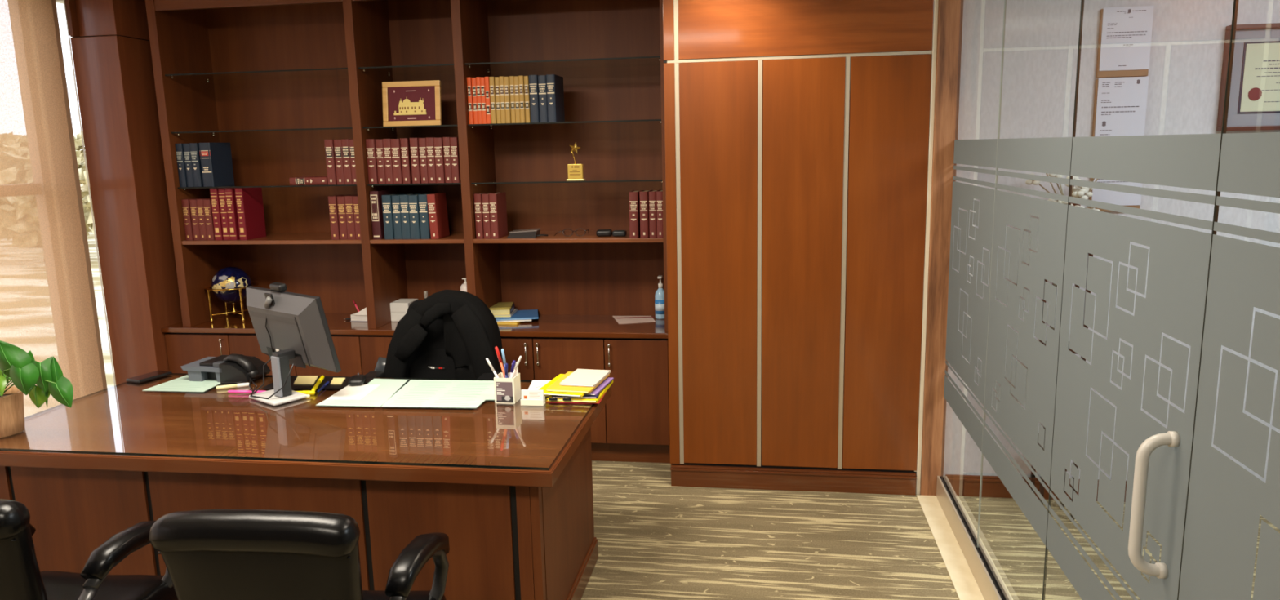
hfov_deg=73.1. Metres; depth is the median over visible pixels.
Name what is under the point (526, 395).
print
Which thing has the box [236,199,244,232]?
print
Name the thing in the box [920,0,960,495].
trim
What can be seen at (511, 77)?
book
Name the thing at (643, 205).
print
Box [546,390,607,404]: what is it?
folder
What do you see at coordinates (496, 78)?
book
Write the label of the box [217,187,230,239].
book
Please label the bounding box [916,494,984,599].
trim
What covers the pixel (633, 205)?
print
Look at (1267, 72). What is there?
print
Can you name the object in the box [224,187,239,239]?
book
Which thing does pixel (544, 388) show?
folder
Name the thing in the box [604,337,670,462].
base cabinet
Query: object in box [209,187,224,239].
book
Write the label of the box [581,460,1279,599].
floor
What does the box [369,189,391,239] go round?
book
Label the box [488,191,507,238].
book
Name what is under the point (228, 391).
highlighter
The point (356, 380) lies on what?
computer mouse
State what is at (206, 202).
book
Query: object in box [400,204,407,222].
print
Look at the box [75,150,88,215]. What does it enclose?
tree
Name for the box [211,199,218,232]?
print
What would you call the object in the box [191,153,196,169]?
print
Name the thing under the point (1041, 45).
wall
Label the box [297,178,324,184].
print
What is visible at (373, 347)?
base cabinet
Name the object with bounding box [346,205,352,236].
print
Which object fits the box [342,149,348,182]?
print
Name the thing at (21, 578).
chair
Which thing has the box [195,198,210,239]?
book
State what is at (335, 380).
sticky note
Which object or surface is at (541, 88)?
print
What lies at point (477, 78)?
book
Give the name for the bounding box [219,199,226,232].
print
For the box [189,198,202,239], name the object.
book
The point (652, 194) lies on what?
book
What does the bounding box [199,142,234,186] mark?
book
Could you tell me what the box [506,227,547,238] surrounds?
flat box
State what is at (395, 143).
book
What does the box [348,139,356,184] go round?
book
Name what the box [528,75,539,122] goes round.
book
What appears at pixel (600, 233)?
glasses case
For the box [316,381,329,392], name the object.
pen
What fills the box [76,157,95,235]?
tree
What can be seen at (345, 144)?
book
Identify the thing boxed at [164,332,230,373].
base cabinet
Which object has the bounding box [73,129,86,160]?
tree
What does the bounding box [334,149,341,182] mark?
print
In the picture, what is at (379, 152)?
print
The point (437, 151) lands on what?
print
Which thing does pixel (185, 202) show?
book
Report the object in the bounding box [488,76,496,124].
book
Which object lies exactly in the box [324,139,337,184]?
book
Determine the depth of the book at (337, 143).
4.82 m
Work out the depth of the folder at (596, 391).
3.53 m
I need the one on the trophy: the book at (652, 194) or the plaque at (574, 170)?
the plaque at (574, 170)
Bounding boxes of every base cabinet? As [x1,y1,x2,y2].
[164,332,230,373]
[228,333,362,377]
[360,334,392,374]
[501,336,608,461]
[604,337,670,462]
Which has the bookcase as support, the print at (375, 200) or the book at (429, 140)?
the book at (429, 140)
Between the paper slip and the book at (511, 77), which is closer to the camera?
the paper slip
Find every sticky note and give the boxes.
[293,375,318,384]
[330,377,345,384]
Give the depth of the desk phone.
3.82 m
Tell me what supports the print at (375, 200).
attached to the book at (375, 198)
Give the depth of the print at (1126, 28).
3.84 m
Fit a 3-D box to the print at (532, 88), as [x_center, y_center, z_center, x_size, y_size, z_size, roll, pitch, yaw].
[-0.566,-1.086,4.581,0.034,0.101,0.002,0,10,9]
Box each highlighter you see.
[216,382,248,389]
[227,390,264,393]
[296,390,315,395]
[311,375,324,391]
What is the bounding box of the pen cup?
[493,372,520,404]
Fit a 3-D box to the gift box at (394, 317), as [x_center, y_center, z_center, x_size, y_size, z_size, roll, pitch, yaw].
[-1.437,0.091,5.176,0.173,0.050,0.153,0,10,9]
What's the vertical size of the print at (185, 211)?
0.168 m
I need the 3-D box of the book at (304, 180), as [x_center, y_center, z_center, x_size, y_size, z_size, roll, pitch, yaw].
[-1.857,-0.683,4.937,0.225,0.043,0.161,0,10,9]
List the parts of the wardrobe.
door panel, moulding, door panel, header panel, door panel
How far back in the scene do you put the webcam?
3.53 m
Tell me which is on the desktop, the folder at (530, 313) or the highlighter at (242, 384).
the highlighter at (242, 384)
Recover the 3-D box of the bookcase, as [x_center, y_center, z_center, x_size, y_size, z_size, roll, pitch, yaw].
[-1.255,-0.856,4.943,2.889,1.987,0.490,0,10,9]
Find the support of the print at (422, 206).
attached to the book at (422, 198)
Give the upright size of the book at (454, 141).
0.245 m
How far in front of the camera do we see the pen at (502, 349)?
3.44 m
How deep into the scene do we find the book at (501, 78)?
4.62 m
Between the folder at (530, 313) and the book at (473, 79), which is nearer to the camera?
the book at (473, 79)
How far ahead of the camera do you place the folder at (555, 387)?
3.46 m
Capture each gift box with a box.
[390,298,417,313]
[391,313,405,321]
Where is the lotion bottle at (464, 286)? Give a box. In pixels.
[460,278,466,292]
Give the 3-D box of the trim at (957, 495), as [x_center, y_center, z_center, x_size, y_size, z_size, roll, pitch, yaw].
[1.101,1.518,1.324,0.062,0.004,6.170,0,10,9]
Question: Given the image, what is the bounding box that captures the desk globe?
[204,266,258,322]
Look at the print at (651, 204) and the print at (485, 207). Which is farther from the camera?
the print at (485, 207)
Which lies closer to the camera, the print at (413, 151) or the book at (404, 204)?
the print at (413, 151)
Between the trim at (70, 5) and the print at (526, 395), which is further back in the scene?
the trim at (70, 5)
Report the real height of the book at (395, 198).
0.243 m
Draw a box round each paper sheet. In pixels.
[326,384,380,399]
[528,380,550,396]
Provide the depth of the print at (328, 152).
4.82 m
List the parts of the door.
handle, pane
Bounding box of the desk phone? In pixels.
[180,353,270,383]
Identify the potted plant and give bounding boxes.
[0,340,73,437]
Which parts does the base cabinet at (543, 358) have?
door, handle, handle, door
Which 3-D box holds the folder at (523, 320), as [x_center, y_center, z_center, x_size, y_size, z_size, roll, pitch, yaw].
[-0.778,0.102,5.085,0.290,0.009,0.230,-2,10,-4]
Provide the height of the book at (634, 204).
0.246 m
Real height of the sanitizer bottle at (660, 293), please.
0.252 m
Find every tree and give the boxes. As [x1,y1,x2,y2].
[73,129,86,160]
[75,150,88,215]
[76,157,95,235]
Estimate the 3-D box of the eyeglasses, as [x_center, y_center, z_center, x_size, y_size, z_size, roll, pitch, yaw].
[-0.383,-0.383,4.819,0.188,0.044,0.137,-1,10,2]
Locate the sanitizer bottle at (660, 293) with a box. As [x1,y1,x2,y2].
[654,275,664,319]
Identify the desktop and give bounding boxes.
[0,373,593,470]
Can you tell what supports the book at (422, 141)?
on the bookcase
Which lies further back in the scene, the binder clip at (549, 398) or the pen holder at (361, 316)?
the pen holder at (361, 316)
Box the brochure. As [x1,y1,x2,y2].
[551,391,601,398]
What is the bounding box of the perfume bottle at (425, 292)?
[423,290,427,298]
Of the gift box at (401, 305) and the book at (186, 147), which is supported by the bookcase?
the book at (186, 147)
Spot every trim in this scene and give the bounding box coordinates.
[55,0,115,385]
[65,0,79,36]
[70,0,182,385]
[915,0,938,494]
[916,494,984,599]
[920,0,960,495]
[957,495,1013,599]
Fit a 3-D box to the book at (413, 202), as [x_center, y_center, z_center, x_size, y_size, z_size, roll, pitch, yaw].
[-1.246,-0.475,4.884,0.052,0.243,0.176,0,10,9]
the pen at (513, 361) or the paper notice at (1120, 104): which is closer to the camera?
the pen at (513, 361)
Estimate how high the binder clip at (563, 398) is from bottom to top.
0.017 m
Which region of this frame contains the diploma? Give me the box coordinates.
[1216,22,1279,131]
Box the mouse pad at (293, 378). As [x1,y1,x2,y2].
[261,375,374,388]
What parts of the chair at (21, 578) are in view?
backrest, armrest, seat, armrest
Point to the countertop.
(547, 325)
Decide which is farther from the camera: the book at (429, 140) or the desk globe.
the desk globe
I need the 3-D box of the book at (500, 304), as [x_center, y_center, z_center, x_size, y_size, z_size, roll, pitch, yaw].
[-0.824,0.032,5.110,0.140,0.007,0.170,-2,10,-3]
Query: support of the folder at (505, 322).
on the countertop
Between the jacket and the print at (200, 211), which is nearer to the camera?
the jacket
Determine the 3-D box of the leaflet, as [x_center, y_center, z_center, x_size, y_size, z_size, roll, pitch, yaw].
[-0.026,0.109,5.039,0.235,0.002,0.238,-3,10,-10]
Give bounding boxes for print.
[159,377,211,390]
[176,153,181,169]
[182,208,188,237]
[184,153,189,169]
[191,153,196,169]
[197,208,204,237]
[204,208,210,237]
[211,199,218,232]
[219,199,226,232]
[226,199,234,232]
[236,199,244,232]
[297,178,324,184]
[325,149,332,182]
[326,400,374,404]
[329,205,335,236]
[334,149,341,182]
[337,205,344,236]
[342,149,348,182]
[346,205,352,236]
[350,149,355,182]
[354,205,359,236]
[367,149,373,181]
[370,195,379,236]
[376,149,382,181]
[382,204,389,222]
[384,149,390,181]
[391,149,398,181]
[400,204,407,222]
[401,148,407,181]
[409,204,416,222]
[410,148,417,180]
[419,148,425,180]
[419,204,426,222]
[426,148,433,180]
[428,204,435,236]
[435,148,441,180]
[444,147,449,180]
[451,147,456,180]
[475,204,480,235]
[482,204,488,235]
[489,204,495,235]
[495,382,513,403]
[524,392,540,398]
[529,85,536,105]
[538,85,545,105]
[547,84,553,104]
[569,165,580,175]
[630,202,636,235]
[640,202,646,235]
[649,202,654,235]
[657,202,662,235]
[1099,79,1140,135]
[1106,8,1146,66]
[1254,59,1279,102]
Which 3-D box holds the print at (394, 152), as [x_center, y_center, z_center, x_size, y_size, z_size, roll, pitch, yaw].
[-1.347,-0.743,4.762,0.034,0.172,0.002,0,10,9]
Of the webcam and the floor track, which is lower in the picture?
the floor track
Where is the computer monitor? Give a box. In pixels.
[245,285,341,405]
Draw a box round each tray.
[506,229,540,238]
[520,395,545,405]
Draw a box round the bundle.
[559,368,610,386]
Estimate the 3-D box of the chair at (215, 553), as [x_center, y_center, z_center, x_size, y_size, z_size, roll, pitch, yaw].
[-0.845,0.897,2.352,0.639,0.949,0.704,0,10,6]
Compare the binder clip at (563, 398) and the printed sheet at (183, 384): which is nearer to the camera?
the binder clip at (563, 398)
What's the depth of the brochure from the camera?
3.42 m
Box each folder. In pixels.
[494,309,538,320]
[496,319,532,322]
[497,321,521,324]
[539,373,585,396]
[546,371,609,393]
[546,380,613,402]
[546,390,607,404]
[585,377,613,395]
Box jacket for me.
[383,289,503,379]
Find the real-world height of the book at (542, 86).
0.244 m
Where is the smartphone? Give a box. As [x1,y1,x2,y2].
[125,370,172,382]
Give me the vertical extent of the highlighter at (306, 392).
0.020 m
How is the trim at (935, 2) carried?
attached to the wardrobe
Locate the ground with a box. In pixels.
[87,226,115,387]
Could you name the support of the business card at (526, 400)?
on the card holder at (529, 397)
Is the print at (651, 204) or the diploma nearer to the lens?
the diploma
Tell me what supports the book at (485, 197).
on the bookcase
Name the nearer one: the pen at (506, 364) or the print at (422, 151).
the pen at (506, 364)
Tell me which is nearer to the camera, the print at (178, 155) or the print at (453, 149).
the print at (453, 149)
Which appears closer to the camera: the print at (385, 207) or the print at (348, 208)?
the print at (385, 207)
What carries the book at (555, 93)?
on the bookcase
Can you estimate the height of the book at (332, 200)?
0.243 m
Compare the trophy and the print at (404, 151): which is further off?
the print at (404, 151)
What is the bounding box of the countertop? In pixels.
[161,311,667,338]
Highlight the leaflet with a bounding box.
[613,315,655,324]
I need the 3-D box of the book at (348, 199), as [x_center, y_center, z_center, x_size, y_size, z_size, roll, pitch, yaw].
[-1.621,-0.478,4.945,0.048,0.243,0.176,0,10,9]
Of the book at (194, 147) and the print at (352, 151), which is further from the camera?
the book at (194, 147)
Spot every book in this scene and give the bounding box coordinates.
[174,143,187,186]
[181,197,206,239]
[182,143,194,186]
[189,142,203,186]
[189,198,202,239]
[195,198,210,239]
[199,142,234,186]
[203,199,215,239]
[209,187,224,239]
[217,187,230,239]
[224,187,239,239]
[235,187,266,239]
[289,176,328,185]
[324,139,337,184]
[328,194,350,239]
[333,139,345,184]
[336,195,349,239]
[341,138,353,184]
[344,194,357,239]
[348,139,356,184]
[352,195,360,239]
[365,138,382,184]
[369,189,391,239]
[374,139,386,183]
[381,193,403,239]
[382,138,393,183]
[390,138,403,183]
[391,193,404,239]
[399,193,417,239]
[400,137,412,183]
[408,193,420,239]
[409,137,421,183]
[417,137,428,182]
[417,193,431,239]
[426,137,439,182]
[426,192,449,239]
[433,137,444,182]
[442,137,452,182]
[449,137,461,182]
[466,77,474,124]
[471,77,478,124]
[473,192,488,238]
[475,76,482,124]
[480,77,486,124]
[481,192,492,238]
[484,76,491,124]
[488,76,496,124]
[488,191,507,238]
[489,302,514,308]
[489,303,515,315]
[493,308,517,317]
[494,76,501,123]
[498,76,506,123]
[503,76,511,123]
[509,75,515,123]
[513,75,520,123]
[518,75,525,123]
[524,75,530,122]
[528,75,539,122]
[537,75,547,122]
[546,74,564,122]
[629,190,642,238]
[639,190,650,237]
[648,190,657,237]
[656,190,663,237]
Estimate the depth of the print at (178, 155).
4.95 m
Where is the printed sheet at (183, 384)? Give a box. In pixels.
[143,374,220,391]
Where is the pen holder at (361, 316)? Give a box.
[350,306,367,321]
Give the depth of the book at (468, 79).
4.64 m
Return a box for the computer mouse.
[347,373,365,386]
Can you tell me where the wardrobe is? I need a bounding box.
[662,0,933,495]
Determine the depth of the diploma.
3.79 m
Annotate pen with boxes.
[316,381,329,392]
[352,299,359,311]
[485,357,498,377]
[494,346,505,377]
[501,348,508,377]
[504,363,507,377]
[509,360,515,377]
[511,355,521,377]
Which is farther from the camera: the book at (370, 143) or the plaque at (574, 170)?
the book at (370, 143)
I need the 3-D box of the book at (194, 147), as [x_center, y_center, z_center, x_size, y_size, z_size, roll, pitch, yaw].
[-2.537,-0.788,5.029,0.046,0.247,0.176,0,10,9]
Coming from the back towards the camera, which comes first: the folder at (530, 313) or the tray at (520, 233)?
the folder at (530, 313)
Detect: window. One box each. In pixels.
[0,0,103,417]
[51,0,106,389]
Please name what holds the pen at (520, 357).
in the pen cup
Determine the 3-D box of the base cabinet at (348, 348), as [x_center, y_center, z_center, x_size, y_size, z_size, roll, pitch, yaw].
[-1.964,0.515,5.264,0.817,0.733,0.518,0,10,9]
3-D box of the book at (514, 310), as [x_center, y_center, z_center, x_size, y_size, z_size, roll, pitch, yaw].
[-0.826,0.076,5.103,0.165,0.012,0.200,-1,10,3]
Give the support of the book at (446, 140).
on the bookcase
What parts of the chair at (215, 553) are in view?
backrest, seat, armrest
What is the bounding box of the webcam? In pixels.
[264,282,287,352]
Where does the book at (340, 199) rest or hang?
on the bookcase
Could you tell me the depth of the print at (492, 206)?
4.74 m
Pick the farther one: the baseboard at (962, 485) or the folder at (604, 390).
the baseboard at (962, 485)
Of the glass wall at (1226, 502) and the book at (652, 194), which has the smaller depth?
the glass wall at (1226, 502)
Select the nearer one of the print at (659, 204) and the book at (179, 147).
the print at (659, 204)
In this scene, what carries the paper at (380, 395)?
on the desktop
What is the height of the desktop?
0.009 m
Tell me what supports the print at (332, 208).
attached to the book at (332, 200)
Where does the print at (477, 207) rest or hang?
attached to the book at (477, 197)
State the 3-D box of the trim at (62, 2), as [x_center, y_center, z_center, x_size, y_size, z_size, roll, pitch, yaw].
[-3.190,-0.446,5.052,0.154,2.750,0.196,0,10,9]
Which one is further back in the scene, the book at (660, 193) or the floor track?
the book at (660, 193)
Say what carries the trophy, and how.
on the bookcase
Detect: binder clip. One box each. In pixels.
[548,397,557,400]
[562,397,571,400]
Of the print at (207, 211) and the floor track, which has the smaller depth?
the floor track
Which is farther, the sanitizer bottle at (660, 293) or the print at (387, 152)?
the sanitizer bottle at (660, 293)
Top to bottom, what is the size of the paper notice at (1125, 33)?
0.300 m
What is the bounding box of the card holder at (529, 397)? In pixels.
[520,389,545,405]
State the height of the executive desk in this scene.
0.752 m
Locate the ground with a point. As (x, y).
(91, 238)
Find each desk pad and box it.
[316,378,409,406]
[381,379,494,408]
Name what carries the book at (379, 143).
on the bookcase
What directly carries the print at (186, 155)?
attached to the book at (186, 147)
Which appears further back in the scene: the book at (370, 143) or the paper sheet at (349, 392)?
the book at (370, 143)
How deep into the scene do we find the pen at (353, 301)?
5.19 m
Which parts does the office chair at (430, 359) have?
backrest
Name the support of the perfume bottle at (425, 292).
on the countertop
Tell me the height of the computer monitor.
0.434 m
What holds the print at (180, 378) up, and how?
on the printed sheet at (183, 384)
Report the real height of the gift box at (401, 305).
0.062 m
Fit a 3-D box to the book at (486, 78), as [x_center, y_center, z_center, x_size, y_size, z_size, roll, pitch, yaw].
[-0.802,-1.084,4.702,0.022,0.246,0.176,0,10,9]
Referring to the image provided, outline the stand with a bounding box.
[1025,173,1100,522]
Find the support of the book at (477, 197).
on the bookcase
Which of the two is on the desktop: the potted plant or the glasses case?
the potted plant
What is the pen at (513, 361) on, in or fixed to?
in the pen cup
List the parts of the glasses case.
lid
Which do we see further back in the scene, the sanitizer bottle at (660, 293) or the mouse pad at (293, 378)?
the sanitizer bottle at (660, 293)
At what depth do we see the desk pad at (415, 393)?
3.56 m
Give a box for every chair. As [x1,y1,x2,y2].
[0,498,177,599]
[149,508,449,599]
[364,299,499,379]
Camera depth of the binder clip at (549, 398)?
3.40 m
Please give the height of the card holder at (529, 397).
0.060 m
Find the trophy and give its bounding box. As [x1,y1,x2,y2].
[566,142,585,181]
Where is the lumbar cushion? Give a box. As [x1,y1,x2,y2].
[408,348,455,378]
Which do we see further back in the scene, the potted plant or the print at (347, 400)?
the print at (347, 400)
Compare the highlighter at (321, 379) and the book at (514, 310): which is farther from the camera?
the book at (514, 310)
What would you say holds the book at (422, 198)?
on the bookcase
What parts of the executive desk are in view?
panel, corner post, panel, moulding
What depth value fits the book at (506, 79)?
4.61 m
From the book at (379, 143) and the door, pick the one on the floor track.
the door
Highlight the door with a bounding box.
[1046,0,1239,599]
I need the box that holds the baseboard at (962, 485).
[945,474,1127,502]
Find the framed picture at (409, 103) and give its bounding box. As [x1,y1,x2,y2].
[382,80,441,126]
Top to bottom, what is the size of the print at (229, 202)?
0.191 m
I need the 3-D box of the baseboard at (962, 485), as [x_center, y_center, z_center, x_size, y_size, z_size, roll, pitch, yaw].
[3.126,0.934,4.077,3.230,0.106,0.025,0,10,9]
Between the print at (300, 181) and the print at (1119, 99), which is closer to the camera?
the print at (1119, 99)
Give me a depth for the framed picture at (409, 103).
4.76 m
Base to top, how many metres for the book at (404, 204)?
0.245 m
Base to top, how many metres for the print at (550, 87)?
0.101 m
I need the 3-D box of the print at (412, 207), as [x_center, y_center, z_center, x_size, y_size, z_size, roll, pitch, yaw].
[-1.259,-0.478,4.797,0.039,0.100,0.002,0,10,9]
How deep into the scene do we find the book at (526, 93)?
4.60 m
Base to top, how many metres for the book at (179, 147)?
0.247 m
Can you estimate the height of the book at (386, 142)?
0.246 m
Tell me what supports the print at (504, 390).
attached to the pen cup
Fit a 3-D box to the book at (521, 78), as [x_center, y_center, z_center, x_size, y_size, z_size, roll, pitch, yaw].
[-0.617,-1.083,4.679,0.024,0.245,0.176,0,10,9]
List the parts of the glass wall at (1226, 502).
pane, pane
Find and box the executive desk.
[0,374,611,599]
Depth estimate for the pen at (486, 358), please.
3.42 m
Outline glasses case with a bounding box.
[595,229,626,236]
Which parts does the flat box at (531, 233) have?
lid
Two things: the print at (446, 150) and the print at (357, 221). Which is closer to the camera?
the print at (446, 150)
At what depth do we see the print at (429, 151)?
4.74 m
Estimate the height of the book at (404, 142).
0.246 m
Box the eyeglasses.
[554,228,589,236]
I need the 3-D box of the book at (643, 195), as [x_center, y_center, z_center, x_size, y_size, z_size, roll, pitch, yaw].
[0.034,-0.469,4.688,0.045,0.246,0.176,0,10,9]
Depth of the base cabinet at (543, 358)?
4.78 m
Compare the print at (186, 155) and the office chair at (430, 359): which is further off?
the print at (186, 155)
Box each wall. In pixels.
[941,0,1279,482]
[943,0,1279,599]
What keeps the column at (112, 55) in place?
attached to the wall
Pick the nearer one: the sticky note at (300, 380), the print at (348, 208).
the sticky note at (300, 380)
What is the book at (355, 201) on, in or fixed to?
on the bookcase
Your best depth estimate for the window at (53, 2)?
4.96 m
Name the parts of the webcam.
clip leg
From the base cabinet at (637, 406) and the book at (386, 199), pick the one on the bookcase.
the book at (386, 199)
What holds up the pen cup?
on the desktop
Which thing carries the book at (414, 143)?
on the bookcase
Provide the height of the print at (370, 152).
0.174 m
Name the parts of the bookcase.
panel, rail, glass shelf, glass shelf, glass shelf, wood shelf, rail, glass shelf, glass shelf, glass shelf, wood shelf, glass shelf, glass shelf, glass shelf, wood shelf, panel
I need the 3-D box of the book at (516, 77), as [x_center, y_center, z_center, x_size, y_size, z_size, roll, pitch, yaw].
[-0.643,-1.083,4.687,0.026,0.243,0.176,0,10,9]
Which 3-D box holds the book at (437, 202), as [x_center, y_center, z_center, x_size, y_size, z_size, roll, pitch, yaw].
[-1.136,-0.475,4.858,0.055,0.248,0.171,0,10,9]
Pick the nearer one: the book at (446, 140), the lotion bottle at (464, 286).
the book at (446, 140)
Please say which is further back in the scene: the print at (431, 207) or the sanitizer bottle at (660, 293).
the sanitizer bottle at (660, 293)
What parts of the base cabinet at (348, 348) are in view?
door, door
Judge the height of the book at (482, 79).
0.244 m
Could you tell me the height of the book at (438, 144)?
0.245 m
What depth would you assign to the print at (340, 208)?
4.88 m
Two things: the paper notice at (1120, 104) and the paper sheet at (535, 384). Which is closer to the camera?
the paper sheet at (535, 384)
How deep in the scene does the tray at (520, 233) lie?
4.76 m
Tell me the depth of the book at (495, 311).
5.01 m
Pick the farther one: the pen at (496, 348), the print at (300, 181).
the print at (300, 181)
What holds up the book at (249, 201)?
on the bookcase
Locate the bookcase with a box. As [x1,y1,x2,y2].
[145,0,667,332]
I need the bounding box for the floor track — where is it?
[936,475,1012,599]
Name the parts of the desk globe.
leg, leg, leg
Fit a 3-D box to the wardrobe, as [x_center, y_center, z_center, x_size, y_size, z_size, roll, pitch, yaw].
[0.800,-0.444,4.557,1.244,2.750,0.777,0,10,9]
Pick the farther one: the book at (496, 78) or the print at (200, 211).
the print at (200, 211)

